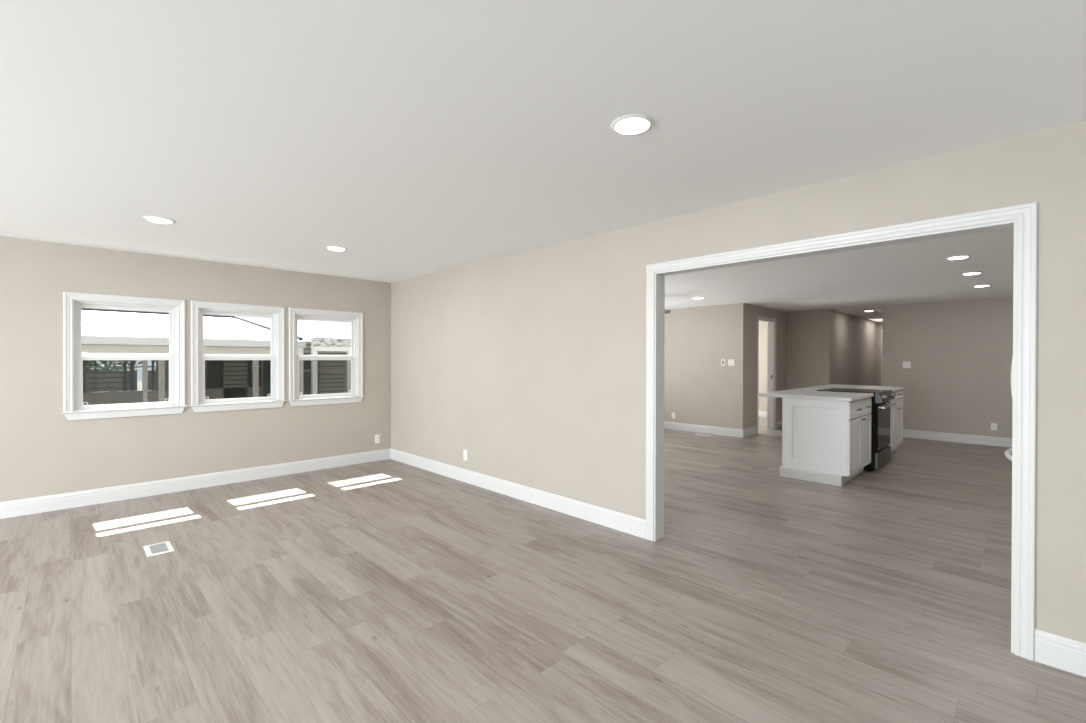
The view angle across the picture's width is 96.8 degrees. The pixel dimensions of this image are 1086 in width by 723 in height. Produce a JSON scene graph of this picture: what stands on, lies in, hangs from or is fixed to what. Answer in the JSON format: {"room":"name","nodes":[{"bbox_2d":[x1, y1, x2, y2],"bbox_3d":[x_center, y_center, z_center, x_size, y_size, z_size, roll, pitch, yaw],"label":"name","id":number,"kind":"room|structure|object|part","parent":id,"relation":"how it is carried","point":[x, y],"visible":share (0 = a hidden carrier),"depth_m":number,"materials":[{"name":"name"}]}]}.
{"room":"empty living room","nodes":[
{"label":"empty living room","id":0,"kind":"room"},
{"bbox_2d":[0,236,390,501],"bbox_3d":[-4.798,0.137,4.070,7.696,2.417,0.140,0,0,-44],"label":"wall","id":1,"kind":"structure","parent":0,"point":[43,453],"depth_m":4.81,"materials":[{"name":"beige paint"}]},
{"bbox_2d":[61,292,186,420],"bbox_3d":[-4.082,-0.049,4.740,0.926,1.176,0.155,0,0,-44],"label":"window","id":2,"kind":"structure","parent":1,"relation":"attached to","point":[74,408],"depth_m":4.65,"materials":[{"name":"white paint"}]},
{"bbox_3d":[-4.106,-0.286,4.764,0.718,0.516,0.025,0,0,-44],"label":"sash","id":3,"kind":"part","parent":2,"relation":"part of","materials":[{"name":"clear glass"}]},
{"bbox_3d":[-4.106,-0.057,4.763,0.770,1.031,0.089,0,0,-44],"label":"frame","id":4,"kind":"part","parent":2,"relation":"part of","materials":[{"name":"white plastic"}]},
{"bbox_3d":[-4.087,0.194,4.745,0.718,0.501,0.026,0,0,-44],"label":"sash","id":5,"kind":"part","parent":2,"relation":"part of","materials":[{"name":"white plastic"}]},
{"bbox_2d":[0,448,390,518],"bbox_3d":[-4.747,1.275,4.020,7.454,0.142,0.014,0,0,-44],"label":"baseboard","id":6,"kind":"structure","parent":1,"relation":"attached to","point":[14,508],"depth_m":4.94,"materials":[{"name":"white paint"}]},
{"bbox_2d":[189,301,285,412],"bbox_3d":[-3.406,-0.051,5.404,0.926,1.176,0.155,0,0,-44],"label":"window","id":7,"kind":"structure","parent":1,"relation":"attached to","point":[199,403],"depth_m":5.36,"materials":[{"name":"white paint"}]},
{"bbox_3d":[-3.430,-0.289,5.428,0.718,0.516,0.025,0,0,-44],"label":"sash","id":8,"kind":"part","parent":7,"relation":"part of","materials":[{"name":"white plastic"}]},
{"bbox_3d":[-3.410,0.192,5.410,0.718,0.501,0.026,0,0,-44],"label":"sash","id":9,"kind":"part","parent":7,"relation":"part of","materials":[{"name":"white plastic"}]},
{"bbox_3d":[-3.429,-0.059,5.428,0.770,1.031,0.089,0,0,-44],"label":"frame","id":10,"kind":"part","parent":7,"relation":"part of","materials":[{"name":"white plastic"}]},
{"bbox_2d":[288,307,364,405],"bbox_3d":[-2.729,-0.053,6.069,0.926,1.176,0.155,0,0,-44],"label":"window","id":11,"kind":"structure","parent":1,"relation":"attached to","point":[295,314],"depth_m":6.05,"materials":[{"name":"white paint"}]},
{"bbox_3d":[-2.753,-0.291,6.093,0.718,0.516,0.025,0,0,-44],"label":"sash","id":12,"kind":"part","parent":11,"relation":"part of","materials":[{"name":"clear glass"}]},
{"bbox_3d":[-2.733,0.190,6.074,0.718,0.501,0.026,0,0,-44],"label":"sash","id":13,"kind":"part","parent":11,"relation":"part of","materials":[{"name":"white plastic"}]},
{"bbox_3d":[-2.752,-0.061,6.093,0.770,1.031,0.089,0,0,-44],"label":"frame","id":14,"kind":"part","parent":11,"relation":"part of","materials":[{"name":"white plastic"}]},
{"bbox_2d":[375,434,379,442],"bbox_3d":[-2.231,1.043,6.493,0.070,0.115,0.009,0,0,-44],"label":"wall outlet","id":15,"kind":"object","parent":1,"relation":"attached to","point":[377,437],"visible":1,"depth_m":6.49,"materials":[{"name":"white plastic"}]},
{"bbox_2d":[0,417,1085,722],"bbox_3d":[2.471,1.404,5.039,19.420,0.100,8.955,0,0,-44],"label":"floor","id":16,"kind":"structure","parent":0,"point":[389,590],"depth_m":2.73,"materials":[{"name":"grey laminate"}]},
{"bbox_2d":[143,541,174,556],"bbox_3d":[-2.776,1.351,3.482,0.152,0.004,0.256,0,0,-44],"label":"floor vent","id":17,"kind":"object","parent":16,"relation":"in","point":[163,547],"visible":1,"depth_m":3.48,"materials":[{"name":"white plastic"}]},
{"bbox_2d":[149,543,168,553],"bbox_3d":[-2.776,1.350,3.482,0.094,0.003,0.210,0,0,-44],"label":"grille","id":18,"kind":"object","parent":17,"relation":"attached to","point":[159,548],"depth_m":3.48,"materials":[{"name":"grey metal"}]},
{"bbox_2d":[780,397,871,485],"bbox_3d":[3.686,0.888,6.037,1.783,0.927,0.744,0,0,-44],"label":"base cabinet","id":19,"kind":"object","parent":16,"relation":"on","point":[824,441],"visible":0.99,"depth_m":5.44,"materials":[{"name":"white paint"}]},
{"bbox_3d":[3.024,1.294,5.464,0.034,0.117,0.636,0,0,-44],"label":"moulding","id":20,"kind":"part","parent":19,"relation":"part of","materials":[{"name":"white paint"}]},
{"bbox_3d":[3.058,0.832,5.438,0.020,0.812,0.672,0,0,-44],"label":"panel","id":21,"kind":"part","parent":19,"relation":"part of","materials":[{"name":"white paint"}]},
{"bbox_2d":[758,384,904,401],"bbox_3d":[4.045,0.403,6.572,3.080,0.038,0.983,0,0,-44],"label":"countertop","id":22,"kind":"structure","parent":19,"relation":"on","point":[808,392],"depth_m":5.83,"materials":[{"name":"stone"}]},
{"bbox_3d":[3.648,0.533,5.540,0.988,0.187,0.020,0,0,-44],"label":"drawer","id":23,"kind":"part","parent":19,"relation":"part of","materials":[{"name":"white paint"}]},
{"bbox_3d":[3.647,0.934,5.542,0.988,0.595,0.020,0,0,-44],"label":"door","id":24,"kind":"part","parent":19,"relation":"part of","materials":[{"name":"white paint"}]},
{"bbox_2d":[817,388,895,470],"bbox_3d":[4.117,0.863,6.322,0.764,0.975,0.741,0,0,-44],"label":"range","id":25,"kind":"object","parent":16,"relation":"on","point":[880,423],"visible":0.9,"depth_m":5.98,"materials":[{"name":"black metal"}]},
{"bbox_2d":[817,388,891,395],"bbox_3d":[4.096,0.398,6.342,0.764,0.044,0.680,0,0,-44],"label":"cooktop","id":26,"kind":"object","parent":25,"relation":"in","point":[876,392],"depth_m":6.25,"materials":[{"name":"black glass"}]},
{"bbox_3d":[4.316,0.805,6.119,0.752,0.570,0.026,0,0,-44],"label":"oven door","id":27,"kind":"part","parent":25,"relation":"part of","materials":[{"name":"black glass"}]},
{"bbox_3d":[4.318,1.208,6.119,0.752,0.192,0.032,0,0,-44],"label":"storage drawer","id":28,"kind":"part","parent":25,"relation":"part of","materials":[{"name":"black metal"}]},
{"bbox_3d":[4.334,0.447,6.099,0.760,0.121,0.079,0,0,-44],"label":"control panel","id":29,"kind":"part","parent":25,"relation":"part of","materials":[{"name":"black metal"}]},
{"bbox_2d":[889,390,902,452],"bbox_3d":[4.776,0.884,7.091,1.251,0.927,0.722,0,0,-44],"label":"base cabinet","id":30,"kind":"object","parent":16,"relation":"on","point":[896,411],"visible":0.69,"depth_m":7.00,"materials":[{"name":"white paint"}]},
{"bbox_3d":[4.775,0.943,6.649,0.620,0.570,0.020,0,0,-44],"label":"door","id":31,"kind":"part","parent":30,"relation":"part of","materials":[{"name":"white paint"}]},
{"bbox_3d":[5.219,0.942,7.085,0.620,0.570,0.020,0,0,-44],"label":"door","id":32,"kind":"part","parent":30,"relation":"part of","materials":[{"name":"white paint"}]},
{"bbox_3d":[5.220,0.490,7.083,0.620,0.111,0.020,0,0,-44],"label":"drawer","id":33,"kind":"part","parent":30,"relation":"part of","materials":[{"name":"white paint"}]},
{"bbox_3d":[5.220,0.601,7.083,0.620,0.095,0.020,0,0,-44],"label":"drawer","id":34,"kind":"part","parent":30,"relation":"part of","materials":[{"name":"white paint"}]},
{"bbox_2d":[1004,357,1012,460],"bbox_3d":[3.827,0.492,3.405,0.890,1.745,0.816,0,0,-44],"label":"refrigerator","id":35,"kind":"object","parent":16,"relation":"on","point":[1008,455],"visible":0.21,"depth_m":3.64,"materials":[{"name":"white metal"}]},
{"bbox_3d":[3.580,0.701,3.657,0.748,0.032,0.111,0,0,-44],"label":"handle","id":36,"kind":"part","parent":35,"relation":"part of","materials":[{"name":"white ceramic"}]},
{"bbox_3d":[3.569,0.123,3.623,0.022,0.767,0.078,0,0,-44],"label":"handle","id":37,"kind":"part","parent":35,"relation":"part of","materials":[{"name":"silver metal"}]},
{"bbox_2d":[0,0,1085,282],"bbox_3d":[-1.708,-1.090,0.919,7.696,0.080,8.955,0,0,-44],"label":"ceiling","id":38,"kind":"structure","parent":0,"point":[414,138],"depth_m":2.03,"materials":[{"name":"white paint"}]},
{"bbox_2d":[143,216,175,223],"bbox_3d":[-2.875,-1.059,3.617,0.194,0.012,0.194,0,0,-44],"label":"recessed light","id":39,"kind":"object","parent":38,"relation":"in","point":[157,219],"visible":1,"depth_m":3.59,"materials":[{"name":"white plastic"}]},
{"bbox_2d":[325,246,346,250],"bbox_3d":[-1.947,-1.062,4.542,0.194,0.012,0.194,0,0,-44],"label":"recessed light","id":40,"kind":"object","parent":38,"relation":"in","point":[334,248],"visible":1,"depth_m":4.50,"materials":[{"name":"white plastic"}]},
{"bbox_2d":[610,114,654,134],"bbox_3d":[0.396,-1.046,2.141,0.194,0.012,0.194,0,0,-44],"label":"recessed light","id":41,"kind":"object","parent":38,"relation":"in","point":[629,124],"visible":1,"depth_m":2.11,"materials":[{"name":"white plastic"}]},
{"bbox_2d":[664,304,735,428],"bbox_3d":[2.599,0.149,9.486,0.120,2.365,2.495,0,0,-44],"label":"wall","id":42,"kind":"structure","parent":0,"point":[699,390],"depth_m":9.04,"materials":[{"name":"beige paint"}]},
{"bbox_2d":[664,421,742,437],"bbox_3d":[2.596,1.261,9.397,0.014,0.142,2.629,0,0,-44],"label":"baseboard","id":43,"kind":"structure","parent":42,"relation":"attached to","point":[732,432],"depth_m":8.97,"materials":[{"name":"white paint"}]},
{"bbox_2d":[728,359,733,365],"bbox_3d":[3.364,0.019,8.615,0.008,0.115,0.116,0,0,-44],"label":"light switch","id":44,"kind":"object","parent":42,"relation":"attached to","point":[730,361],"visible":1,"depth_m":8.61,"materials":[{"name":"white plastic"}]},
{"bbox_2d":[391,120,1085,659],"bbox_3d":[1.041,0.151,3.529,0.122,2.417,8.815,0,0,-44],"label":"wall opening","id":45,"kind":"structure","parent":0,"point":[531,364],"depth_m":3.83,"materials":[{"name":"beige paint"}]},
{"bbox_2d":[463,450,466,459],"bbox_3d":[-0.869,1.044,5.384,0.009,0.115,0.070,0,0,-44],"label":"wall outlet","id":46,"kind":"object","parent":45,"relation":"attached to","point":[464,451],"visible":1,"depth_m":5.38,"materials":[{"name":"white plastic"}]},
{"bbox_2d":[391,448,645,538],"bbox_3d":[-0.654,1.277,5.162,0.014,0.142,4.119,0,0,-44],"label":"baseboard","id":47,"kind":"structure","parent":45,"relation":"attached to","point":[632,525],"depth_m":4.55,"materials":[{"name":"white paint"}]},
{"bbox_2d":[646,202,1036,660],"bbox_3d":[1.563,0.315,2.985,0.140,2.095,2.083,0,0,-44],"label":"door frame","id":48,"kind":"structure","parent":45,"relation":"attached to","point":[1025,215],"depth_m":2.30,"materials":[{"name":"white paint"}]},
{"bbox_2d":[1035,629,1085,676],"bbox_3d":[3.122,1.303,1.316,0.014,0.142,2.491,0,0,-44],"label":"baseboard","id":49,"kind":"structure","parent":45,"relation":"attached to","point":[1066,654],"depth_m":2.14,"materials":[{"name":"white paint"}]},
{"bbox_2d":[736,303,786,429],"bbox_3d":[4.275,0.153,9.300,2.252,2.365,0.120,0,0,-44],"label":"wall","id":50,"kind":"structure","parent":0,"point":[746,314],"depth_m":8.71,"materials":[{"name":"beige paint"}]},
{"bbox_2d":[743,426,756,437],"bbox_3d":[3.724,1.267,8.673,0.609,0.142,0.014,0,0,-44],"label":"baseboard","id":51,"kind":"structure","parent":50,"relation":"attached to","point":[751,431],"depth_m":8.66,"materials":[{"name":"white paint"}]},
{"bbox_2d":[756,315,775,433],"bbox_3d":[4.231,0.241,9.245,0.920,2.190,0.138,0,0,-44],"label":"door frame","id":52,"kind":"structure","parent":50,"relation":"attached to","point":[770,366],"depth_m":9.49,"materials":[{"name":"white paint"}]},
{"bbox_2d":[776,420,781,428],"bbox_3d":[4.818,1.264,9.747,0.617,0.142,0.014,0,0,-44],"label":"baseboard","id":53,"kind":"structure","parent":50,"relation":"attached to","point":[778,423],"depth_m":9.64,"materials":[{"name":"white paint"}]},
{"bbox_2d":[758,321,767,411],"bbox_3d":[4.967,0.142,11.812,0.120,2.365,2.495,0,0,-44],"label":"wall","id":54,"kind":"structure","parent":0,"point":[763,326],"depth_m":11.45,"materials":[{"name":"beige paint"}]},
{"bbox_2d":[758,411,766,417],"bbox_3d":[4.918,1.254,11.771,0.014,0.142,2.495,0,0,-44],"label":"baseboard","id":55,"kind":"structure","parent":54,"relation":"attached to","point":[760,413],"depth_m":11.46,"materials":[{"name":"white paint"}]},
{"bbox_2d":[831,309,834,383],"bbox_3d":[5.724,0.154,9.616,0.258,2.365,0.120,0,0,-44],"label":"wall","id":56,"kind":"structure","parent":0,"point":[833,311],"depth_m":9.57,"materials":[{"name":"beige paint"}]},
{"bbox_2d":[665,228,1013,318],"bbox_3d":[4.597,-1.090,8.357,11.724,0.132,7.175,0,0,-44],"label":"ceiling","id":57,"kind":"structure","parent":0,"point":[852,282],"depth_m":5.95,"materials":[{"name":"white paint"}]},
{"bbox_2d":[868,318,882,321],"bbox_3d":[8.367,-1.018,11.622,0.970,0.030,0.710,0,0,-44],"label":"recessed light","id":58,"kind":"object","parent":57,"relation":"in","point":[873,319],"visible":0.41,"depth_m":11.52,"materials":[{"name":"white plastic"}]},
{"bbox_2d":[945,255,970,259],"bbox_3d":[3.996,-1.000,4.641,0.194,0.012,0.194,0,0,-44],"label":"recessed light","id":59,"kind":"object","parent":57,"relation":"in","point":[957,256],"visible":1,"depth_m":4.61,"materials":[{"name":"white plastic"}]},
{"bbox_2d":[961,271,982,274],"bbox_3d":[4.889,-1.002,5.494,0.194,0.012,0.194,0,0,-44],"label":"recessed light","id":60,"kind":"object","parent":57,"relation":"in","point":[979,272],"visible":1,"depth_m":5.46,"materials":[{"name":"white plastic"}]},
{"bbox_2d":[973,284,990,286],"bbox_3d":[5.844,-1.005,6.417,0.194,0.012,0.194,0,0,-44],"label":"recessed light","id":61,"kind":"object","parent":57,"relation":"in","point":[985,285],"visible":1,"depth_m":6.38,"materials":[{"name":"white plastic"}]},
{"bbox_2d":[835,311,876,385],"bbox_3d":[7.158,0.149,11.087,3.850,2.365,0.120,0,0,-44],"label":"wall","id":62,"kind":"structure","parent":0,"point":[855,336],"depth_m":10.92,"materials":[{"name":"beige paint"}]},
{"bbox_2d":[876,321,882,385],"bbox_3d":[8.935,0.147,12.110,0.120,2.365,1.160,0,0,-44],"label":"wall","id":63,"kind":"structure","parent":0,"point":[879,324],"depth_m":12.36,"materials":[{"name":"beige paint"}]},
{"bbox_2d":[881,329,882,385],"bbox_3d":[8.902,0.258,12.046,0.018,2.145,0.765,0,0,-44],"label":"door frame","id":64,"kind":"structure","parent":63,"relation":"attached to","point":[882,329],"depth_m":12.30,"materials":[{"name":"white paint"}]},
{"bbox_2d":[786,297,1012,437],"bbox_3d":[6.626,0.162,8.427,0.120,2.365,4.420,0,0,-44],"label":"wall","id":65,"kind":"structure","parent":0,"point":[959,352],"depth_m":8.21,"materials":[{"name":"beige paint"}]},
{"bbox_2d":[903,361,910,367],"bbox_3d":[6.436,0.058,8.529,0.008,0.115,0.116,0,0,-44],"label":"light switch","id":66,"kind":"object","parent":65,"relation":"attached to","point":[905,364],"visible":1,"depth_m":8.53,"materials":[{"name":"white plastic"}]},
{"bbox_2d":[903,429,1011,446],"bbox_3d":[7.111,1.277,7.842,0.014,0.142,2.655,0,0,-44],"label":"baseboard","id":67,"kind":"structure","parent":65,"relation":"attached to","point":[941,436],"depth_m":8.02,"materials":[{"name":"white paint"}]},
{"bbox_2d":[991,423,996,430],"bbox_3d":[7.228,1.046,7.725,0.009,0.115,0.070,0,0,-44],"label":"wall outlet","id":68,"kind":"object","parent":65,"relation":"attached to","point":[993,425],"visible":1,"depth_m":7.72,"materials":[{"name":"white plastic"}]},
{"label":"outside","id":69,"kind":"structure","parent":0,"visible":0},
{"bbox_2d":[107,381,141,391],"bbox_3d":[-19.681,2.102,27.188,70.000,0.200,53.645,0,0,-44],"label":"ground","id":70,"kind":"structure","parent":69,"point":[139,383],"depth_m":37.23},
{"bbox_2d":[85,360,141,392],"bbox_3d":[-12.819,0.433,13.507,2.540,3.310,2.586,0,0,-44],"label":"tree","id":71,"kind":"object","parent":70,"relation":"on","point":[87,362],"visible":0.09,"depth_m":13.57,"materials":[{"name":"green plant"}]},
{"bbox_2d":[81,308,305,404],"bbox_3d":[-10.095,0.535,8.213,9.100,3.161,7.140,0,0,-44],"label":"house","id":72,"kind":"structure","parent":70,"relation":"on","point":[102,330],"depth_m":8.85,"materials":[{"name":"grey"}]},
{"bbox_3d":[-8.179,0.366,8.845,1.120,0.380,0.040,0,0,-44],"label":"louvre panel","id":73,"kind":"part","parent":72,"relation":"part of","materials":[{"name":"grey wood"}]},
{"bbox_3d":[-7.926,0.102,9.071,1.800,0.025,0.050,0,0,-44],"label":"porch rail","id":74,"kind":"part","parent":72,"relation":"part of","materials":[{"name":"grey wood"}]},
{"bbox_3d":[-6.118,1.027,7.412,0.060,2.200,0.060,0,0,-44],"label":"porch post","id":75,"kind":"part","parent":72,"relation":"part of","materials":[{"name":"grey paint"}]},
{"bbox_3d":[-7.608,0.364,9.406,0.280,0.380,0.040,0,0,-44],"label":"louvre panel","id":76,"kind":"part","parent":72,"relation":"part of","materials":[{"name":"grey"}]},
{"bbox_3d":[-5.975,1.026,7.552,0.080,2.200,0.060,0,0,-44],"label":"porch post","id":77,"kind":"part","parent":72,"relation":"part of","materials":[{"name":"grey paint"}]},
{"bbox_3d":[-7.026,0.134,9.990,0.730,0.845,0.100,0,0,-44],"label":"screened panel","id":78,"kind":"part","parent":72,"relation":"part of","materials":[{"name":"grey"}]},
{"bbox_3d":[-5.048,1.023,8.463,0.090,2.200,0.060,0,0,-44],"label":"porch post","id":79,"kind":"part","parent":72,"relation":"part of","materials":[{"name":"grey paint"}]},
{"bbox_3d":[-4.485,0.922,8.874,0.110,2.400,0.100,0,0,-44],"label":"corner post","id":80,"kind":"part","parent":72,"relation":"part of","materials":[{"name":"grey wood"}]},
{"bbox_2d":[250,318,350,394],"bbox_3d":[-4.085,0.529,11.745,4.375,3.159,4.320,0,0,-44],"label":"house","id":81,"kind":"structure","parent":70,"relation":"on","point":[319,376],"depth_m":10.58,"materials":[{"name":"grey"}]},
{"bbox_3d":[-4.152,0.923,8.753,0.085,2.400,0.080,0,0,-44],"label":"post","id":82,"kind":"part","parent":81,"relation":"part of","materials":[{"name":"grey wood"}]},
{"bbox_3d":[-4.976,0.197,10.742,1.250,0.030,0.100,0,0,-44],"label":"chair rail","id":83,"kind":"part","parent":81,"relation":"part of","materials":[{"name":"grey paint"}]},
{"bbox_3d":[-3.701,0.922,9.196,0.080,2.400,0.080,0,0,-44],"label":"post","id":84,"kind":"part","parent":81,"relation":"part of","materials":[{"name":"grey wood"}]}
]}

